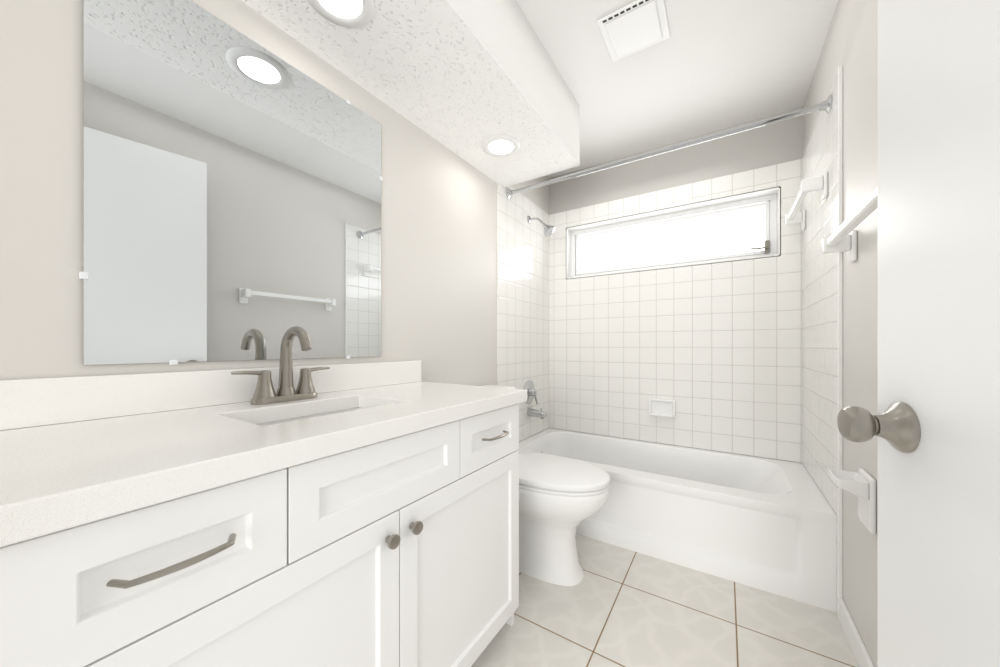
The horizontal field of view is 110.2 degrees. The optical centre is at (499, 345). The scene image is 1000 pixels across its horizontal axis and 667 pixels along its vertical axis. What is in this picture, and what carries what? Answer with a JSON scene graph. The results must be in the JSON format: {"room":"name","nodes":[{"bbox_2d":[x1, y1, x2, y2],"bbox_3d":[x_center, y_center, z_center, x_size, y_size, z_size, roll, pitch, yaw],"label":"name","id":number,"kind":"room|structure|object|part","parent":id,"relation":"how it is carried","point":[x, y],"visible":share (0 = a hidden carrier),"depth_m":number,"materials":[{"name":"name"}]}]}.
{"room":"bathroom","nodes":[
{"label":"bathroom","id":0,"kind":"room"},
{"bbox_2d":[0,0,548,385],"bbox_3d":[-0.370,-0.158,1.770,0.140,2.400,2.885,0,0,33],"label":"wall","id":1,"kind":"structure","parent":0,"point":[439,260],"depth_m":0.99,"materials":[{"name":"white paint"}]},
{"bbox_2d":[0,360,421,436],"bbox_3d":[-0.687,0.115,1.125,0.020,0.097,1.170,0,0,33],"label":"backsplash","id":2,"kind":"structure","parent":1,"relation":"attached to","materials":[{"name":"stone"}]},
{"bbox_2d":[79,0,382,364],"bbox_3d":[-0.707,-0.438,1.107,0.008,0.972,0.807,0,0,33],"label":"mirror","id":3,"kind":"object","parent":1,"relation":"attached to","point":[232,179],"visible":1,"depth_m":0.97,"materials":[{"name":"clear glass"}]},
{"bbox_2d":[497,183,548,441],"bbox_3d":[0.190,-0.008,2.502,0.009,2.100,0.751,0,0,33],"label":"tile","id":4,"kind":"structure","parent":1,"relation":"attached to","point":[522,301],"depth_m":2.46,"materials":[{"name":"white tile"}]},
{"bbox_2d":[524,380,537,403],"bbox_3d":[0.236,0.333,2.505,0.064,0.172,0.170,0,0,33],"label":"shower valve","id":5,"kind":"object","parent":4,"relation":"attached to","point":[529,387],"visible":0.96,"depth_m":2.49,"materials":[{"name":"silver metal"}]},
{"bbox_2d":[527,408,546,418],"bbox_3d":[0.266,0.477,2.486,0.139,0.074,0.060,0,0,33],"label":"tub spout","id":6,"kind":"object","parent":4,"relation":"attached to","point":[532,412],"visible":1,"depth_m":2.47,"materials":[{"name":"silver metal"}]},
{"bbox_2d":[527,216,554,236],"bbox_3d":[0.293,-0.855,2.469,0.199,0.172,0.090,0,0,33],"label":"shower head","id":7,"kind":"object","parent":4,"relation":"attached to","point":[549,230],"visible":1,"depth_m":2.44},
{"bbox_2d":[506,95,831,198],"bbox_3d":[0.710,-0.998,1.863,1.556,0.068,0.068,0,0,33],"label":"shower rod","id":8,"kind":"object","parent":4,"relation":"attached to","point":[826,105],"visible":1,"depth_m":1.71,"materials":[{"name":"silver metal"}]},
{"bbox_2d":[471,534,857,666],"bbox_3d":[0.351,1.092,1.306,1.855,0.100,2.885,0,0,33],"label":"floor","id":9,"kind":"structure","parent":0,"point":[616,606],"depth_m":1.31,"materials":[{"name":"tile"}]},
{"bbox_2d":[0,326,526,666],"bbox_3d":[-0.448,0.492,0.970,0.590,1.100,1.170,0,0,33],"label":"bathroom vanity","id":10,"kind":"object","parent":9,"relation":"on","point":[286,513],"visible":1,"depth_m":0.67,"materials":[{"name":"white wood"}]},
{"bbox_2d":[0,381,526,564],"bbox_3d":[-0.455,0.185,0.975,0.574,0.043,1.170,0,0,33],"label":"countertop","id":11,"kind":"structure","parent":10,"relation":"on","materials":[{"name":"stone"}]},
{"bbox_2d":[230,326,329,404],"bbox_3d":[-0.604,0.053,1.026,0.159,0.222,0.273,0,0,33],"label":"faucet","id":12,"kind":"object","parent":11,"relation":"on","point":[305,393],"depth_m":1.03,"materials":[{"name":"silver metal"}]},
{"bbox_2d":[483,385,609,585],"bbox_3d":[0.142,0.636,1.705,0.772,0.812,0.406,0,0,33],"label":"toilet","id":13,"kind":"object","parent":9,"relation":"on","point":[561,498],"visible":0.42,"depth_m":1.54,"materials":[{"name":"white ceramic"}]},
{"bbox_3d":[0.224,0.595,1.652,0.577,0.044,0.386,0,0,33],"label":"seat lid","id":14,"kind":"part","parent":13,"relation":"part of","materials":[{"name":"white plastic"}]},
{"bbox_3d":[0.220,0.830,1.654,0.578,0.424,0.384,0,0,33],"label":"bowl","id":15,"kind":"part","parent":13,"relation":"part of","materials":[{"name":"white ceramic"}]},
{"bbox_2d":[518,428,836,612],"bbox_3d":[0.857,0.852,2.092,1.569,0.380,0.729,0,0,33],"label":"bathtub","id":16,"kind":"object","parent":9,"relation":"on","point":[766,524],"visible":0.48,"depth_m":1.67,"materials":[{"name":"white ceramic"}]},
{"bbox_2d":[549,106,803,460],"bbox_3d":[1.094,-0.158,2.459,1.575,2.400,0.140,0,0,33],"label":"wall","id":17,"kind":"structure","parent":0,"point":[768,145],"depth_m":2.29,"materials":[{"name":"grey paint"}]},
{"bbox_2d":[566,187,780,278],"bbox_3d":[1.097,-0.724,2.419,1.322,0.406,0.094,0,0,33],"label":"window frame","id":18,"kind":"structure","parent":17,"relation":"attached to","point":[739,197],"depth_m":2.35,"materials":[{"name":"white metal"}]},
{"bbox_2d":[571,194,776,277],"bbox_3d":[1.128,-0.724,2.467,1.302,0.386,0.034,0,0,33],"label":"window","id":19,"kind":"structure","parent":17,"relation":"in","point":[772,199],"depth_m":2.40,"materials":[{"name":"white glass"}]},
{"bbox_3d":[1.131,-0.724,2.471,1.190,0.274,0.004,0,0,33],"label":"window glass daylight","id":20,"kind":"part","parent":19,"relation":"part of","materials":[{"name":"white glass"}]},
{"bbox_3d":[1.129,-0.724,2.468,1.230,0.314,0.024,0,0,33],"label":"window sash","id":21,"kind":"part","parent":19,"relation":"part of","materials":[{"name":"white glass"}]},
{"bbox_2d":[750,240,769,253],"bbox_3d":[1.579,-0.602,2.121,0.097,0.073,0.063,0,0,33],"label":"window latch","id":22,"kind":"object","parent":19,"relation":"attached to","point":[766,247],"depth_m":2.11,"materials":[{"name":"silver metal"}]},
{"bbox_2d":[549,159,801,462],"bbox_3d":[1.054,-0.199,2.397,1.575,1.718,0.009,0,0,33],"label":"tile","id":23,"kind":"structure","parent":17,"relation":"attached to","point":[714,350],"depth_m":2.28,"materials":[{"name":"white tile"}]},
{"bbox_2d":[648,398,675,417],"bbox_3d":[1.084,0.415,2.341,0.165,0.115,0.052,0,0,33],"label":"soap dish","id":24,"kind":"object","parent":23,"relation":"attached to","point":[662,407],"visible":1,"depth_m":2.34,"materials":[{"name":"white ceramic"}]},
{"bbox_2d":[516,0,837,177],"bbox_3d":[0.351,-1.408,1.306,1.855,0.100,2.885,0,0,33],"label":"ceiling","id":25,"kind":"structure","parent":0,"point":[707,66],"depth_m":1.70,"materials":[{"name":"white paint"}]},
{"bbox_2d":[240,0,579,187],"bbox_3d":[-0.284,-1.188,1.304,0.510,0.340,1.915,0,0,33],"label":"ceiling soffit","id":26,"kind":"structure","parent":25,"relation":"attached to","point":[464,79],"depth_m":1.35,"materials":[{"name":"paint"}]},
{"bbox_2d":[308,0,374,27],"bbox_3d":[-0.469,-1.014,1.016,0.196,0.008,0.196,0,0,33],"label":"recessed light","id":27,"kind":"object","parent":26,"relation":"attached to","point":[352,13],"visible":1,"depth_m":1.05,"materials":[{"name":"white paint"}]},
{"bbox_2d":[482,135,519,157],"bbox_3d":[0.006,-1.014,1.781,0.196,0.008,0.196,0,0,33],"label":"recessed light","id":28,"kind":"object","parent":26,"relation":"attached to","point":[500,146],"visible":1,"depth_m":1.77,"materials":[{"name":"white paint"}]},
{"bbox_2d":[597,0,669,61],"bbox_3d":[0.575,-1.348,1.492,0.250,0.020,0.250,0,0,33],"label":"fan","id":29,"kind":"object","parent":25,"relation":"attached to","point":[632,28],"visible":1,"depth_m":1.47,"materials":[{"name":"white plastic"}]},
{"bbox_2d":[804,0,877,666],"bbox_3d":[1.071,-0.158,0.841,0.140,2.400,2.885,0,0,33],"label":"wall","id":30,"kind":"structure","parent":0,"point":[850,46],"depth_m":1.16,"materials":[{"name":"white paint"}]},
{"bbox_2d":[802,75,836,514],"bbox_3d":[1.505,-0.008,1.651,0.009,2.100,0.756,0,0,33],"label":"tile","id":31,"kind":"structure","parent":30,"relation":"attached to","point":[819,362],"depth_m":1.59,"materials":[{"name":"white tile"}]},
{"bbox_2d":[785,172,827,230],"bbox_3d":[1.490,-0.685,1.716,0.085,0.105,0.532,0,0,33],"label":"towel rail","id":32,"kind":"object","parent":31,"relation":"attached to","point":[808,185],"visible":1,"depth_m":1.54,"materials":[{"name":"white ceramic"}]},
{"bbox_2d":[837,66,842,619],"bbox_3d":[1.294,-0.010,1.328,0.013,2.104,0.015,0,0,33],"label":"trim","id":33,"kind":"structure","parent":30,"relation":"attached to","point":[839,325],"depth_m":1.32,"materials":[{"name":"white ceramic"}]},
{"bbox_2d":[821,186,877,262],"bbox_3d":[1.013,-0.341,0.959,0.085,0.105,0.662,0,0,33],"label":"towel rail","id":34,"kind":"object","parent":30,"relation":"attached to","point":[842,237],"visible":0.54,"depth_m":1.10,"materials":[{"name":"white ceramic"}]},
{"bbox_2d":[829,468,875,533],"bbox_3d":[1.100,0.474,1.094,0.085,0.165,0.115,0,0,33],"label":"paper holder","id":35,"kind":"object","parent":30,"relation":"attached to","point":[861,484],"visible":1,"depth_m":1.06,"materials":[{"name":"white ceramic"}]},
{"bbox_2d":[839,597,874,666],"bbox_3d":[0.796,0.997,0.554,0.012,0.090,1.825,0,0,33],"label":"baseboard","id":36,"kind":"structure","parent":30,"relation":"attached to","point":[857,645],"depth_m":1.17,"materials":[{"name":"white paint"}]},
{"bbox_2d":[878,0,999,666],"bbox_3d":[0.460,-0.029,0.183,0.035,2.118,0.810,0,0,24],"label":"door","id":37,"kind":"structure","parent":30,"relation":"in","point":[939,308],"depth_m":0.44,"materials":[{"name":"white paint"}]},
{"bbox_2d":[837,402,920,452],"bbox_3d":[0.597,0.117,0.495,0.170,0.072,0.077,0,0,33],"label":"door knob","id":38,"kind":"object","parent":37,"relation":"attached to","point":[896,425],"depth_m":0.50,"materials":[{"name":"silver metal"}]}
]}

